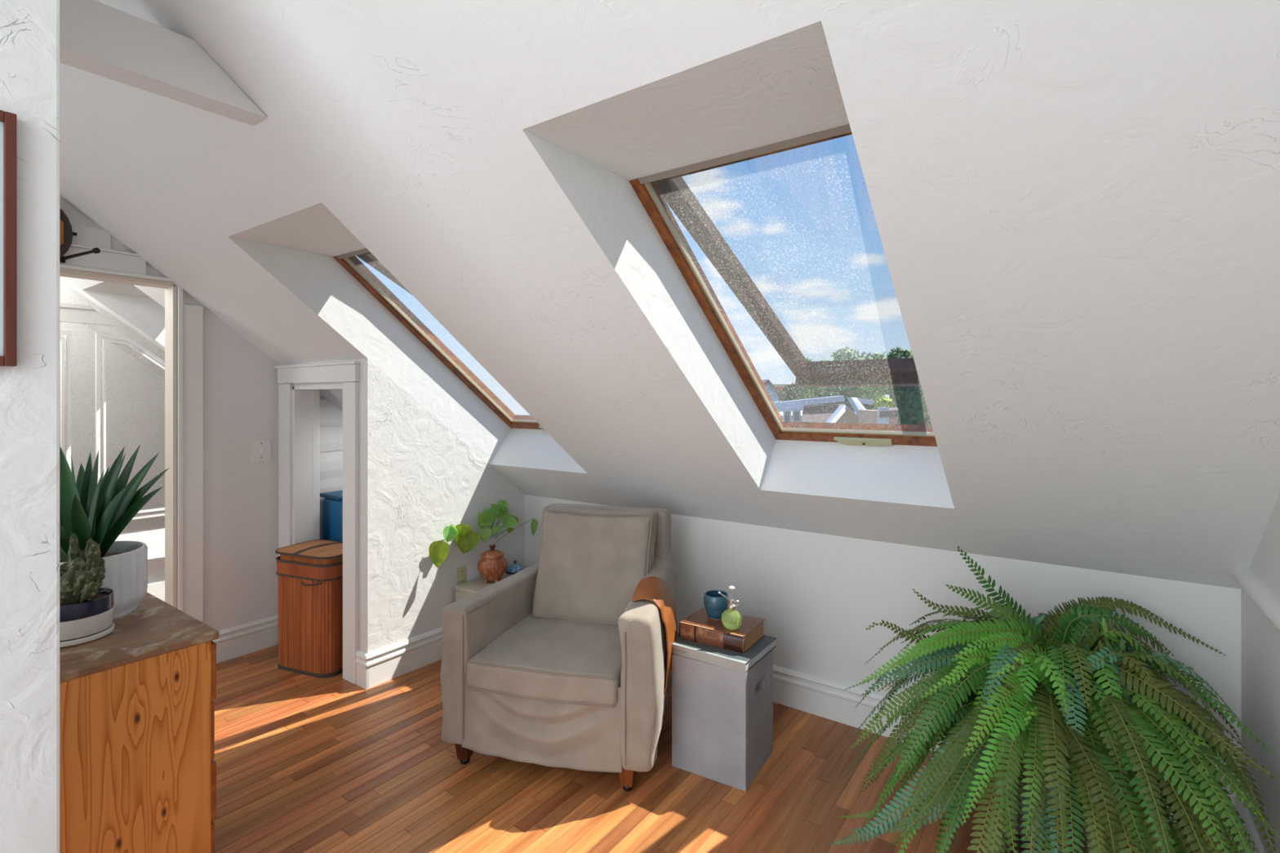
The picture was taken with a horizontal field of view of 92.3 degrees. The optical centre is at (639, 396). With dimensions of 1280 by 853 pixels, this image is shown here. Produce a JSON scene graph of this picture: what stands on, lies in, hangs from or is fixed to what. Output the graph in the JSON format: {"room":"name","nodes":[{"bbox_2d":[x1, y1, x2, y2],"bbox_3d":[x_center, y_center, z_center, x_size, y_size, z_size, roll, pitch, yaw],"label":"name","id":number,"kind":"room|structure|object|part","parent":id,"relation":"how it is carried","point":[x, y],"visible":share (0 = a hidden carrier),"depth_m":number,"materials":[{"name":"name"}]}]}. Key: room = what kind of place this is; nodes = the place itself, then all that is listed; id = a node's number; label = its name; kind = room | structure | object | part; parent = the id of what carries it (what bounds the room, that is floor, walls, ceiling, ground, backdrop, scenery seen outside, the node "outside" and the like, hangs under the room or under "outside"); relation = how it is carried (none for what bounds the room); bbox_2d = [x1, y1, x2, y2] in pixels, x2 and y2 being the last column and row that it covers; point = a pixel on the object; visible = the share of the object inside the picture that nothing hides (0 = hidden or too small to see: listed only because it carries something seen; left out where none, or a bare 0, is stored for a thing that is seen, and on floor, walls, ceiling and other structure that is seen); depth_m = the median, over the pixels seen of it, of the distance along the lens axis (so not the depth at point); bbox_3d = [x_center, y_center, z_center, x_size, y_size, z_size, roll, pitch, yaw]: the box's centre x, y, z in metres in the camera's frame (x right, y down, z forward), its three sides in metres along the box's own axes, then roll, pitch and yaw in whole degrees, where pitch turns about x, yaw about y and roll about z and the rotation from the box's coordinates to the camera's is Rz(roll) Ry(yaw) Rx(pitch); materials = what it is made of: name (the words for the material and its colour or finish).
{"room":"attic sitting room","nodes":[
{"label":"attic sitting room","id":0,"kind":"room"},
{"bbox_2d":[0,0,59,852],"bbox_3d":[-2.021,0.150,0.044,0.130,2.700,2.908,0,0,36],"label":"wall","id":1,"kind":"structure","parent":0,"point":[29,29],"depth_m":1.15,"materials":[{"name":"white paint"}]},
{"bbox_2d":[0,110,17,366],"bbox_3d":[-1.259,-0.286,0.972,0.020,0.461,0.385,0,0,36],"label":"framed picture","id":2,"kind":"object","parent":1,"relation":"attached to","point":[8,121],"visible":1,"depth_m":1.12,"materials":[{"name":"brown wood"}]},
{"bbox_2d":[59,321,164,534],"bbox_3d":[-4.875,0.160,3.669,0.001,2.680,5.450,0,0,36],"label":"wall","id":3,"kind":"structure","parent":0,"point":[144,392],"depth_m":4.78,"materials":[{"name":"white paint"}]},
{"bbox_2d":[59,281,164,601],"bbox_3d":[-3.352,0.275,4.235,0.200,2.450,2.550,0,0,36],"label":"panelling","id":4,"kind":"object","parent":3,"relation":"attached to","point":[154,540],"visible":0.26,"depth_m":4.07,"materials":[{"name":"white paint"}]},
{"bbox_3d":[-3.885,0.207,3.642,0.030,1.185,0.695,0,0,36],"label":"moulding","id":5,"kind":"part","parent":4,"relation":"part of","materials":[{"name":"white paint"}]},
{"bbox_3d":[-3.889,0.207,3.645,0.020,1.265,0.765,0,0,36],"label":"moulding","id":6,"kind":"part","parent":4,"relation":"part of","materials":[{"name":"white paint"}]},
{"bbox_3d":[-3.870,-0.583,3.641,0.055,0.025,0.980,0,0,36],"label":"crown","id":7,"kind":"part","parent":4,"relation":"part of","materials":[{"name":"white paint"}]},
{"bbox_3d":[-3.843,-0.525,3.695,0.035,0.090,1.100,0,0,36],"label":"crown","id":8,"kind":"part","parent":4,"relation":"part of","materials":[{"name":"white paint"}]},
{"bbox_3d":[-3.432,-0.005,4.292,0.005,1.890,2.550,0,0,36],"label":"pane","id":9,"kind":"part","parent":4,"relation":"part of","materials":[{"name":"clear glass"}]},
{"bbox_3d":[-3.268,0.207,4.507,0.020,1.265,1.110,0,0,36],"label":"moulding","id":10,"kind":"part","parent":4,"relation":"part of","materials":[{"name":"white paint"}]},
{"bbox_3d":[-3.265,0.209,4.502,0.030,1.182,1.035,0,0,36],"label":"moulding","id":11,"kind":"part","parent":4,"relation":"part of","materials":[{"name":"white paint"}]},
{"bbox_2d":[59,196,342,631],"bbox_3d":[-3.176,0.160,2.444,0.129,2.680,5.450,0,0,36],"label":"wall","id":12,"kind":"structure","parent":0,"point":[241,385],"depth_m":3.56,"materials":[{"name":"white paint"}]},
{"bbox_2d":[59,208,76,257],"bbox_3d":[-2.799,-0.775,2.854,0.062,0.310,0.273,0,0,36],"label":"wall ornament","id":13,"kind":"object","parent":12,"relation":"attached to","point":[66,233],"visible":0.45,"depth_m":2.92,"materials":[{"name":"brown metal"}]},
{"bbox_2d":[59,247,100,262],"bbox_3d":[-2.660,-0.670,2.902,0.252,0.059,0.038,0,0,15],"label":"peg","id":14,"kind":"object","parent":12,"relation":"attached to","point":[62,260],"visible":0.73,"depth_m":2.89,"materials":[{"name":"black metal"}]},
{"bbox_2d":[59,224,203,622],"bbox_3d":[-2.794,0.333,2.978,0.144,2.335,1.125,0,0,36],"label":"door frame","id":15,"kind":"structure","parent":12,"relation":"in","point":[184,323],"depth_m":3.32,"materials":[{"name":"white paint"}]},
{"bbox_3d":[-2.875,-0.785,2.794,0.008,0.099,0.730,0,0,36],"label":"panel","id":16,"kind":"part","parent":15,"relation":"part of","materials":[{"name":"white paint"}]},
{"bbox_3d":[-2.829,-0.679,2.847,0.020,0.092,0.870,0,0,36],"label":"head casing","id":17,"kind":"part","parent":15,"relation":"part of","materials":[{"name":"white paint"}]},
{"bbox_3d":[-2.454,0.500,3.368,0.020,2.001,0.095,0,0,36],"label":"casing","id":18,"kind":"part","parent":15,"relation":"part of","materials":[{"name":"white paint"}]},
{"bbox_2d":[212,614,278,663],"bbox_3d":[-2.307,1.412,3.570,0.022,0.176,0.405,0,0,36],"label":"baseboard","id":19,"kind":"structure","parent":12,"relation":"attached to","point":[243,639],"depth_m":3.58,"materials":[{"name":"white paint"}]},
{"bbox_2d":[251,439,270,461],"bbox_3d":[-2.250,0.318,3.654,0.016,0.125,0.100,0,0,36],"label":"light switch","id":20,"kind":"object","parent":12,"relation":"attached to","point":[260,449],"visible":1,"depth_m":3.65,"materials":[{"name":"white paint"}]},
{"bbox_2d":[279,358,367,653],"bbox_3d":[-1.794,0.650,3.512,1.023,1.700,0.100,0,0,36],"label":"wall","id":21,"kind":"structure","parent":0,"point":[363,366],"depth_m":3.20,"materials":[{"name":"white paint"}]},
{"bbox_2d":[275,360,360,684],"bbox_3d":[-1.758,0.657,3.554,0.890,1.686,0.278,0,0,36],"label":"door frame","id":22,"kind":"structure","parent":21,"relation":"in","point":[299,406],"depth_m":3.62,"materials":[{"name":"white paint"}]},
{"bbox_3d":[-2.114,0.711,3.668,0.140,1.578,0.022,0,0,36],"label":"casing","id":23,"kind":"part","parent":22,"relation":"part of","materials":[{"name":"white paint"}]},
{"bbox_3d":[-1.825,-0.126,3.457,0.867,0.092,0.026,0,0,36],"label":"head casing","id":24,"kind":"part","parent":22,"relation":"part of","materials":[{"name":"white paint"}]},
{"bbox_3d":[-1.528,0.711,3.245,0.125,1.578,0.022,0,0,36],"label":"casing","id":25,"kind":"part","parent":22,"relation":"part of","materials":[{"name":"white paint"}]},
{"bbox_2d":[355,649,368,688],"bbox_3d":[-1.439,1.412,3.181,0.096,0.176,0.022,0,0,36],"label":"baseboard","id":26,"kind":"structure","parent":21,"relation":"attached to","point":[361,664],"depth_m":3.18,"materials":[{"name":"white paint"}]},
{"bbox_2d":[367,358,524,653],"bbox_3d":[-1.085,0.650,3.617,0.001,1.700,1.100,0,0,36],"label":"wall","id":27,"kind":"structure","parent":0,"point":[423,479],"depth_m":3.39,"materials":[{"name":"white paint"}]},
{"bbox_2d":[364,626,442,689],"bbox_3d":[-1.081,1.412,3.604,0.022,0.176,1.116,0,0,36],"label":"baseboard","id":28,"kind":"structure","parent":27,"relation":"attached to","point":[390,662],"depth_m":3.32,"materials":[{"name":"white paint"}]},
{"bbox_2d":[456,564,466,585],"bbox_3d":[-1.058,1.061,3.646,0.009,0.110,0.070,0,0,36],"label":"wall outlet","id":29,"kind":"object","parent":27,"relation":"attached to","point":[461,571],"visible":0.93,"depth_m":3.64,"materials":[{"name":"beige plastic"}]},
{"bbox_2d":[466,564,482,582],"bbox_3d":[-0.993,1.072,3.737,0.008,0.105,0.150,0,0,36],"label":"wall outlet","id":30,"kind":"object","parent":27,"relation":"attached to","point":[473,573],"visible":0.57,"depth_m":3.71,"materials":[{"name":"white plastic"}]},
{"bbox_2d":[471,568,475,579],"bbox_3d":[-1.009,1.072,3.711,0.003,0.060,0.028,0,0,36],"label":"socket","id":31,"kind":"object","parent":30,"relation":"attached to","point":[473,571],"depth_m":3.71,"materials":[{"name":"white plastic"}]},
{"bbox_2d":[59,0,1279,589],"bbox_3d":[-1.363,-0.260,3.043,6.630,1.840,2.396,0,0,36],"label":"ceiling","id":32,"kind":"structure","parent":0,"point":[1075,204],"depth_m":1.68,"materials":[{"name":"white paint"}]},
{"bbox_2d":[59,0,266,125],"bbox_3d":[-1.748,-0.945,1.183,0.100,0.150,1.874,0,0,36],"label":"ceiling beam","id":33,"kind":"structure","parent":32,"relation":"attached to","point":[96,37],"depth_m":1.67,"materials":[{"name":"white paint"}]},
{"bbox_2d":[210,644,1237,852],"bbox_3d":[-2.267,1.520,1.788,6.630,0.040,5.450,0,0,36],"label":"floor","id":34,"kind":"structure","parent":0,"point":[305,763],"depth_m":2.33,"materials":[{"name":"brown wood"}]},
{"bbox_2d":[59,592,219,852],"bbox_3d":[-1.690,1.100,1.860,0.724,0.800,0.521,0,0,36],"label":"dresser","id":35,"kind":"object","parent":34,"relation":"on","point":[138,767],"visible":0.76,"depth_m":1.70,"materials":[{"name":"orange wood"}]},
{"bbox_2d":[59,532,114,648],"bbox_3d":[-1.648,0.547,1.788,0.182,0.306,0.182,0,0,-25],"label":"potted cactus","id":36,"kind":"object","parent":35,"relation":"on","point":[86,608],"visible":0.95,"depth_m":1.75,"materials":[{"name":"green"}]},
{"bbox_3d":[-1.636,0.571,1.751,0.032,0.063,0.034,0,0,36],"label":"stem","id":37,"kind":"part","parent":36,"relation":"part of","materials":[{"name":"green plant"}]},
{"bbox_3d":[-1.677,0.544,1.806,0.079,0.117,0.079,0,0,36],"label":"stem","id":38,"kind":"part","parent":36,"relation":"part of","materials":[{"name":"green plant"}]},
{"bbox_3d":[-1.621,0.549,1.762,0.068,0.107,0.068,0,0,36],"label":"stem","id":39,"kind":"part","parent":36,"relation":"part of","materials":[{"name":"green plant"}]},
{"bbox_3d":[-1.650,0.496,1.793,0.030,0.203,0.026,0,0,36],"label":"stem","id":40,"kind":"part","parent":36,"relation":"part of","materials":[{"name":"green plant"}]},
{"bbox_3d":[-1.625,0.530,1.780,0.067,0.138,0.058,0,0,36],"label":"stem","id":41,"kind":"part","parent":36,"relation":"part of","materials":[{"name":"green plant"}]},
{"bbox_3d":[-1.649,0.526,1.809,0.045,0.146,0.042,0,0,36],"label":"stem","id":42,"kind":"part","parent":36,"relation":"part of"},
{"bbox_3d":[-1.599,0.549,1.768,0.082,0.107,0.063,0,0,36],"label":"stem","id":43,"kind":"part","parent":36,"relation":"part of","materials":[{"name":"green plant"}]},
{"bbox_2d":[59,587,114,640],"bbox_3d":[-1.648,0.631,1.788,0.178,0.098,0.178,0,0,36],"label":"pot","id":44,"kind":"object","parent":36,"relation":"attached to","point":[90,618],"depth_m":1.75,"materials":[{"name":"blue ceramic"}]},
{"bbox_3d":[-1.627,0.506,1.806,0.028,0.184,0.037,0,0,36],"label":"stem","id":45,"kind":"part","parent":36,"relation":"part of","materials":[{"name":"green plant"}]},
{"bbox_3d":[-1.582,0.563,1.762,0.077,0.077,0.044,0,0,36],"label":"stem","id":46,"kind":"part","parent":36,"relation":"part of","materials":[{"name":"green plant"}]},
{"bbox_3d":[-1.600,0.511,1.789,0.044,0.176,0.045,0,0,36],"label":"stem","id":47,"kind":"part","parent":36,"relation":"part of","materials":[{"name":"green plant"}]},
{"bbox_3d":[-1.579,0.544,1.776,0.077,0.114,0.047,0,0,36],"label":"stem","id":48,"kind":"part","parent":36,"relation":"part of","materials":[{"name":"green plant"}]},
{"bbox_3d":[-1.609,0.538,1.812,0.032,0.123,0.048,0,0,36],"label":"stem","id":49,"kind":"part","parent":36,"relation":"part of","materials":[{"name":"green plant"}]},
{"bbox_2d":[59,444,168,618],"bbox_3d":[-1.761,0.426,1.967,0.517,0.547,0.302,0,0,36],"label":"plant","id":50,"kind":"object","parent":35,"relation":"on","point":[100,512],"visible":0.49,"depth_m":1.96,"materials":[{"name":"green plant"}]},
{"bbox_3d":[-1.778,0.599,1.979,0.301,0.203,0.301,0,0,36],"label":"pot","id":51,"kind":"part","parent":50,"relation":"part of","materials":[{"name":"white ceramic"}]},
{"bbox_3d":[-1.560,0.996,2.024,0.696,0.170,0.030,0,0,36],"label":"drawer","id":52,"kind":"part","parent":35,"relation":"part of","materials":[{"name":"brown wood"}]},
{"bbox_3d":[-1.560,1.359,2.024,0.696,0.175,0.030,0,0,36],"label":"drawer","id":53,"kind":"part","parent":35,"relation":"part of","materials":[{"name":"brown wood"}]},
{"bbox_3d":[-1.558,0.819,2.026,0.696,0.165,0.035,0,0,36],"label":"drawer","id":54,"kind":"part","parent":35,"relation":"part of","materials":[{"name":"brown wood"}]},
{"bbox_3d":[-1.558,1.176,2.026,0.696,0.170,0.035,0,0,36],"label":"drawer","id":55,"kind":"part","parent":35,"relation":"part of","materials":[{"name":"brown wood"}]},
{"bbox_2d":[275,539,342,678],"bbox_3d":[-1.798,1.168,3.462,0.441,0.664,0.328,0,0,22],"label":"laundry hamper","id":56,"kind":"object","parent":34,"relation":"on","point":[309,573],"visible":0.73,"depth_m":3.32,"materials":[{"name":"brown wood"}]},
{"bbox_3d":[-1.795,0.847,3.470,0.435,0.016,0.307,0,0,22],"label":"lid","id":57,"kind":"part","parent":56,"relation":"part of","materials":[{"name":"brown wood"}]},
{"bbox_3d":[-1.766,0.999,3.287,0.154,0.028,0.026,0,0,22],"label":"rope handle","id":58,"kind":"part","parent":56,"relation":"part of","materials":[{"name":"brown fabric"}]},
{"bbox_2d":[320,490,342,542],"bbox_3d":[-1.737,1.052,3.850,0.480,0.895,0.305,0,0,36],"label":"storage bin","id":59,"kind":"object","parent":34,"relation":"on","point":[332,504],"visible":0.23,"depth_m":3.79,"materials":[{"name":"blue plastic"}]},
{"bbox_3d":[-1.834,0.618,3.920,0.240,0.025,0.305,0,0,36],"label":"lid","id":60,"kind":"part","parent":59,"relation":"part of","materials":[{"name":"blue plastic"}]},
{"bbox_2d":[454,564,528,601],"bbox_3d":[-0.750,1.299,3.679,0.420,0.401,0.549,0,0,36],"label":"side table","id":61,"kind":"object","parent":34,"relation":"on","point":[464,590],"visible":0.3,"depth_m":3.57,"materials":[{"name":"beige wood"}]},
{"bbox_2d":[428,500,537,567],"bbox_3d":[-0.960,0.868,3.667,0.352,0.455,0.626,0,0,36],"label":"plant","id":62,"kind":"object","parent":61,"relation":"on","point":[466,540],"visible":0.75,"depth_m":3.61,"materials":[{"name":"green plant"}]},
{"bbox_3d":[-0.823,0.877,3.837,0.302,0.246,0.161,0,0,36],"label":"stem","id":63,"kind":"part","parent":62,"relation":"part of","materials":[{"name":"green plant"}]},
{"bbox_2d":[476,544,507,583],"bbox_3d":[-0.880,0.990,3.664,0.179,0.217,0.178,0,0,36],"label":"jar","id":64,"kind":"object","parent":61,"relation":"on","point":[492,565],"visible":1,"depth_m":3.61,"materials":[{"name":"ceramic"}]},
{"bbox_3d":[-0.880,0.898,3.664,0.038,0.034,0.038,0,0,36],"label":"knob","id":65,"kind":"part","parent":64,"relation":"part of","materials":[{"name":"orange ceramic"}]},
{"bbox_3d":[-0.880,0.932,3.664,0.137,0.040,0.137,0,0,36],"label":"lid","id":66,"kind":"part","parent":64,"relation":"part of","materials":[{"name":"orange ceramic"}]},
{"bbox_2d":[505,560,524,573],"bbox_3d":[-0.785,1.063,3.860,0.124,0.072,0.124,0,0,36],"label":"glass dish","id":67,"kind":"object","parent":61,"relation":"on","point":[513,568],"visible":0.91,"depth_m":3.82,"materials":[{"name":"blue glass"}]},
{"bbox_2d":[440,503,676,791],"bbox_3d":[-0.275,1.028,2.789,0.919,0.945,0.887,0,0,14],"label":"armchair","id":68,"kind":"object","parent":34,"relation":"on","point":[553,662],"visible":0.94,"depth_m":2.48,"materials":[{"name":"beige fabric"}]},
{"bbox_3d":[-0.719,1.419,2.524,0.068,0.118,0.068,0,0,14],"label":"leg","id":69,"kind":"part","parent":68,"relation":"part of","materials":[{"name":"brown wood"}]},
{"bbox_3d":[-0.612,1.133,2.873,0.130,0.555,0.848,0,0,21],"label":"arm","id":70,"kind":"part","parent":68,"relation":"part of","materials":[{"name":"beige fabric"}]},
{"bbox_2d":[466,613,622,706],"bbox_3d":[-0.314,1.104,2.692,0.630,0.140,0.678,0,0,14],"label":"seat cushion","id":71,"kind":"object","parent":68,"relation":"on","point":[540,659],"depth_m":2.44,"materials":[{"name":"beige fabric"}]},
{"bbox_2d":[533,506,657,626],"bbox_3d":[-0.215,0.810,2.964,0.564,0.507,0.302,0,0,14],"label":"cushion","id":72,"kind":"object","parent":68,"relation":"on","point":[593,560],"depth_m":2.88,"materials":[{"name":"beige fabric"}]},
{"bbox_3d":[-0.181,0.987,3.133,0.694,0.847,0.175,0,0,14],"label":"backrest","id":73,"kind":"part","parent":68,"relation":"part of","materials":[{"name":"beige fabric"}]},
{"bbox_3d":[-0.046,1.419,2.351,0.068,0.118,0.068,0,0,14],"label":"leg","id":74,"kind":"part","parent":68,"relation":"part of","materials":[{"name":"brown wood"}]},
{"bbox_3d":[0.064,1.085,2.700,0.167,0.651,0.846,0,0,10],"label":"arm","id":75,"kind":"part","parent":68,"relation":"part of","materials":[{"name":"beige fabric"}]},
{"bbox_2d":[631,576,677,694],"bbox_3d":[0.057,0.968,2.566,0.189,0.387,0.328,0,0,10],"label":"throw","id":76,"kind":"object","parent":68,"relation":"on","point":[655,589],"visible":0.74,"depth_m":2.52,"materials":[{"name":"orange fabric"}]},
{"bbox_2d":[671,649,773,791],"bbox_3d":[0.347,1.274,2.551,0.318,0.452,0.319,0,0,31],"label":"side table","id":77,"kind":"object","parent":34,"relation":"on","point":[722,717],"visible":0.84,"depth_m":2.42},
{"bbox_2d":[665,632,776,673],"bbox_3d":[0.336,1.029,2.557,0.370,0.038,0.310,0,0,36],"label":"tabletop","id":78,"kind":"object","parent":77,"relation":"on","point":[740,662],"visible":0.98,"depth_m":2.44,"materials":[{"name":"metal"}]},
{"bbox_2d":[679,606,764,653],"bbox_3d":[0.345,0.975,2.583,0.288,0.070,0.231,0,0,33],"label":"book","id":79,"kind":"object","parent":78,"relation":"on","point":[698,627],"visible":0.97,"depth_m":2.51,"materials":[{"name":"brown leather"}]},
{"bbox_2d":[703,590,728,620],"bbox_3d":[0.326,0.891,2.623,0.109,0.102,0.109,0,0,36],"label":"cup","id":80,"kind":"object","parent":79,"relation":"on","point":[715,604],"visible":0.88,"depth_m":2.58,"materials":[{"name":"ceramic"}]},
{"bbox_2d":[718,586,742,630],"bbox_3d":[0.374,0.857,2.503,0.087,0.169,0.087,0,0,36],"label":"plant mister","id":81,"kind":"object","parent":79,"relation":"on","point":[731,618],"visible":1,"depth_m":2.48,"materials":[{"name":"green glass"}]},
{"bbox_2d":[720,608,742,630],"bbox_3d":[0.374,0.899,2.503,0.087,0.084,0.087,0,0,36],"label":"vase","id":82,"kind":"object","parent":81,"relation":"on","point":[731,619],"depth_m":2.47,"materials":[{"name":"green glass"}]},
{"bbox_3d":[0.470,1.274,2.477,0.030,0.451,0.261,0,0,31],"label":"panel","id":83,"kind":"part","parent":77,"relation":"part of","materials":[{"name":"grey metal"}]},
{"bbox_3d":[0.420,1.274,2.675,0.319,0.452,0.030,0,0,31],"label":"panel","id":84,"kind":"part","parent":77,"relation":"part of","materials":[{"name":"grey metal"}]},
{"bbox_2d":[830,546,1279,852],"bbox_3d":[1.215,1.010,1.887,1.205,0.981,1.145,0,0,30],"label":"fern","id":85,"kind":"object","parent":34,"relation":"on","point":[1073,718],"visible":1,"depth_m":1.67,"materials":[{"name":"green plant"}]},
{"bbox_2d":[524,494,1240,788],"bbox_3d":[0.626,1.073,3.062,3.425,0.855,0.001,0,0,36],"label":"wall","id":86,"kind":"structure","parent":0,"point":[819,595],"depth_m":2.76,"materials":[{"name":"white paint"}]},
{"bbox_2d":[773,664,1235,839],"bbox_3d":[0.620,1.412,3.053,3.425,0.176,0.022,0,0,36],"label":"baseboard","id":87,"kind":"structure","parent":86,"relation":"attached to","point":[824,698],"depth_m":2.85,"materials":[{"name":"white paint"}]},
{"bbox_2d":[1240,493,1279,852],"bbox_3d":[0.422,0.160,-0.150,0.001,2.680,5.450,0,0,36],"label":"wall","id":88,"kind":"structure","parent":0,"point":[1260,639],"depth_m":1.80,"materials":[{"name":"white paint"}]},
{"bbox_2d":[1233,794,1265,852],"bbox_3d":[0.442,1.412,-0.103,0.022,0.176,5.350,0,0,36],"label":"baseboard","id":89,"kind":"structure","parent":88,"relation":"attached to","point":[1244,813],"depth_m":1.91,"materials":[{"name":"white paint"}]},
{"bbox_2d":[1231,568,1279,633],"bbox_3d":[0.972,0.579,0.643,0.036,0.062,3.400,0,0,36],"label":"trim","id":90,"kind":"structure","parent":88,"relation":"attached to","point":[1263,597],"depth_m":1.74,"materials":[{"name":"white paint"}]},
{"bbox_3d":[-1.163,-0.480,3.235,7.330,2.171,2.826,0,0,36],"label":"roof","id":91,"kind":"structure","parent":0,"visible":0},
{"bbox_2d":[333,248,544,430],"bbox_3d":[-0.771,-0.289,3.368,0.800,0.997,1.425,0,0,36],"label":"window","id":92,"kind":"structure","parent":91,"relation":"attached to","point":[348,261],"depth_m":3.38,"materials":[{"name":"brown wood"}]},
{"bbox_3d":[-1.170,-0.712,2.815,0.740,0.069,0.060,0,0,36],"label":"frame rail","id":93,"kind":"part","parent":92,"relation":"part of","materials":[{"name":"brown"}]},
{"bbox_3d":[-1.046,-0.443,3.590,0.075,0.690,1.349,0,0,36],"label":"sash rail","id":94,"kind":"part","parent":92,"relation":"part of","materials":[{"name":"brown wood"}]},
{"bbox_3d":[-0.525,0.152,3.710,0.708,0.022,0.020,0,0,36],"label":"sash trim","id":95,"kind":"part","parent":92,"relation":"part of","materials":[{"name":"beige metal"}]},
{"bbox_3d":[-0.507,0.159,3.734,0.728,0.086,0.082,0,0,36],"label":"frame rail","id":96,"kind":"part","parent":92,"relation":"part of","materials":[{"name":"brown wood"}]},
{"bbox_2d":[629,124,937,446],"bbox_3d":[0.700,-0.289,2.308,0.785,0.997,1.425,0,0,36],"label":"window","id":97,"kind":"structure","parent":91,"relation":"attached to","point":[654,191],"depth_m":2.50,"materials":[{"name":"brown wood"}]},
{"bbox_3d":[0.331,-0.272,2.438,0.036,0.948,1.204,0,0,36],"label":"frame rail","id":98,"kind":"part","parent":97,"relation":"part of","materials":[{"name":"brown wood"}]},
{"bbox_3d":[0.338,-0.270,2.410,0.012,0.867,1.121,0,0,36],"label":"sash trim","id":99,"kind":"part","parent":97,"relation":"part of","materials":[{"name":"beige metal"}]},
{"bbox_3d":[0.431,-0.443,2.526,0.075,0.690,1.349,0,0,36],"label":"sash rail","id":100,"kind":"part","parent":97,"relation":"part of","materials":[{"name":"grey metal"}]},
{"bbox_3d":[0.300,-0.712,1.755,0.725,0.069,0.060,0,0,36],"label":"frame rail","id":101,"kind":"part","parent":97,"relation":"part of","materials":[{"name":"brown"}]},
{"bbox_3d":[0.302,-0.693,1.757,0.693,0.022,0.020,0,0,36],"label":"sash trim","id":102,"kind":"part","parent":97,"relation":"part of","materials":[{"name":"beige metal"}]},
{"bbox_3d":[0.341,-0.750,1.811,0.615,0.075,0.084,0,0,36],"label":"sash rail","id":103,"kind":"part","parent":97,"relation":"part of","materials":[{"name":"brown wood"}]},
{"bbox_3d":[0.946,0.152,2.650,0.693,0.022,0.020,0,0,36],"label":"sash trim","id":104,"kind":"part","parent":97,"relation":"part of","materials":[{"name":"beige metal"}]},
{"bbox_3d":[0.963,0.159,2.674,0.713,0.086,0.082,0,0,36],"label":"frame rail","id":105,"kind":"part","parent":97,"relation":"part of","materials":[{"name":"brown wood"}]},
{"bbox_3d":[1.080,-0.135,2.837,0.615,0.075,0.084,0,0,36],"label":"sash rail","id":106,"kind":"part","parent":97,"relation":"part of","materials":[{"name":"grey metal"}]},
{"label":"outside","id":107,"kind":"structure","parent":0,"visible":0},
{"bbox_3d":[48.244,8.600,66.924,160.000,0.200,155.000,0,0,36],"label":"ground","id":108,"kind":"structure","parent":107,"visible":0},
{"bbox_2d":[761,379,782,402],"bbox_3d":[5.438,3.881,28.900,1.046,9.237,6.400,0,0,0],"label":"house","id":109,"kind":"structure","parent":108,"relation":"on","point":[775,394],"depth_m":25.90,"materials":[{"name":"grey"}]},
{"bbox_2d":[773,384,791,392],"bbox_3d":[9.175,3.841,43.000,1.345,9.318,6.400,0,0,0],"label":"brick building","id":110,"kind":"structure","parent":108,"relation":"on","point":[779,387],"depth_m":39.80,"materials":[{"name":"brown"}]},
{"bbox_2d":[778,382,806,406],"bbox_3d":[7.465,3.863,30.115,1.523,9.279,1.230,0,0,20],"label":"tree","id":111,"kind":"object","parent":108,"relation":"on","point":[789,393],"visible":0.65,"depth_m":29.83,"materials":[{"name":"green plant"}]},
{"bbox_2d":[801,357,829,399],"bbox_3d":[12.473,2.811,43.920,2.543,11.382,2.299,0,0,36],"label":"tree","id":112,"kind":"object","parent":108,"relation":"on","point":[810,390],"visible":0.07,"depth_m":43.43,"materials":[{"name":"green plant"}]},
{"bbox_2d":[773,395,874,423],"bbox_3d":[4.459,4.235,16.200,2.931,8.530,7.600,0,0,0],"label":"house","id":113,"kind":"structure","parent":108,"relation":"on","point":[794,411],"depth_m":13.42,"materials":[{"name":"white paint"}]},
{"bbox_2d":[805,386,866,412],"bbox_3d":[11.135,3.826,34.006,3.964,9.352,4.133,0,0,36],"label":"tree","id":114,"kind":"object","parent":108,"relation":"on","point":[847,392],"visible":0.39,"depth_m":32.98,"materials":[{"name":"green plant"}]},
{"bbox_2d":[831,346,885,399],"bbox_3d":[18.446,2.125,52.191,4.769,12.754,4.731,0,0,36],"label":"tree","id":115,"kind":"object","parent":108,"relation":"on","point":[846,354],"visible":0.09,"depth_m":51.40,"materials":[{"name":"green plant"}]},
{"bbox_2d":[858,407,898,424],"bbox_3d":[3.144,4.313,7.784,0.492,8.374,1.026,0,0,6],"label":"house","id":116,"kind":"structure","parent":108,"relation":"on","point":[886,415],"depth_m":7.50,"materials":[{"name":"beige"}]},
{"bbox_2d":[871,395,895,409],"bbox_3d":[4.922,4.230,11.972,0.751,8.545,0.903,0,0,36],"label":"tree","id":117,"kind":"object","parent":108,"relation":"on","point":[880,402],"visible":0.09,"depth_m":11.84,"materials":[{"name":"green plant"}]},
{"bbox_2d":[856,349,912,403],"bbox_3d":[9.815,3.330,23.961,2.507,10.345,2.516,0,0,36],"label":"tree","id":118,"kind":"object","parent":108,"relation":"on","point":[871,391],"visible":0.09,"depth_m":23.64,"materials":[{"name":"green plant"}]},
{"bbox_2d":[886,346,931,425],"bbox_3d":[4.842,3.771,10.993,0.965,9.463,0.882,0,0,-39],"label":"tree","id":119,"kind":"object","parent":108,"relation":"on","point":[911,405],"visible":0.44,"depth_m":10.85,"materials":[{"name":"green plant"}]}
]}

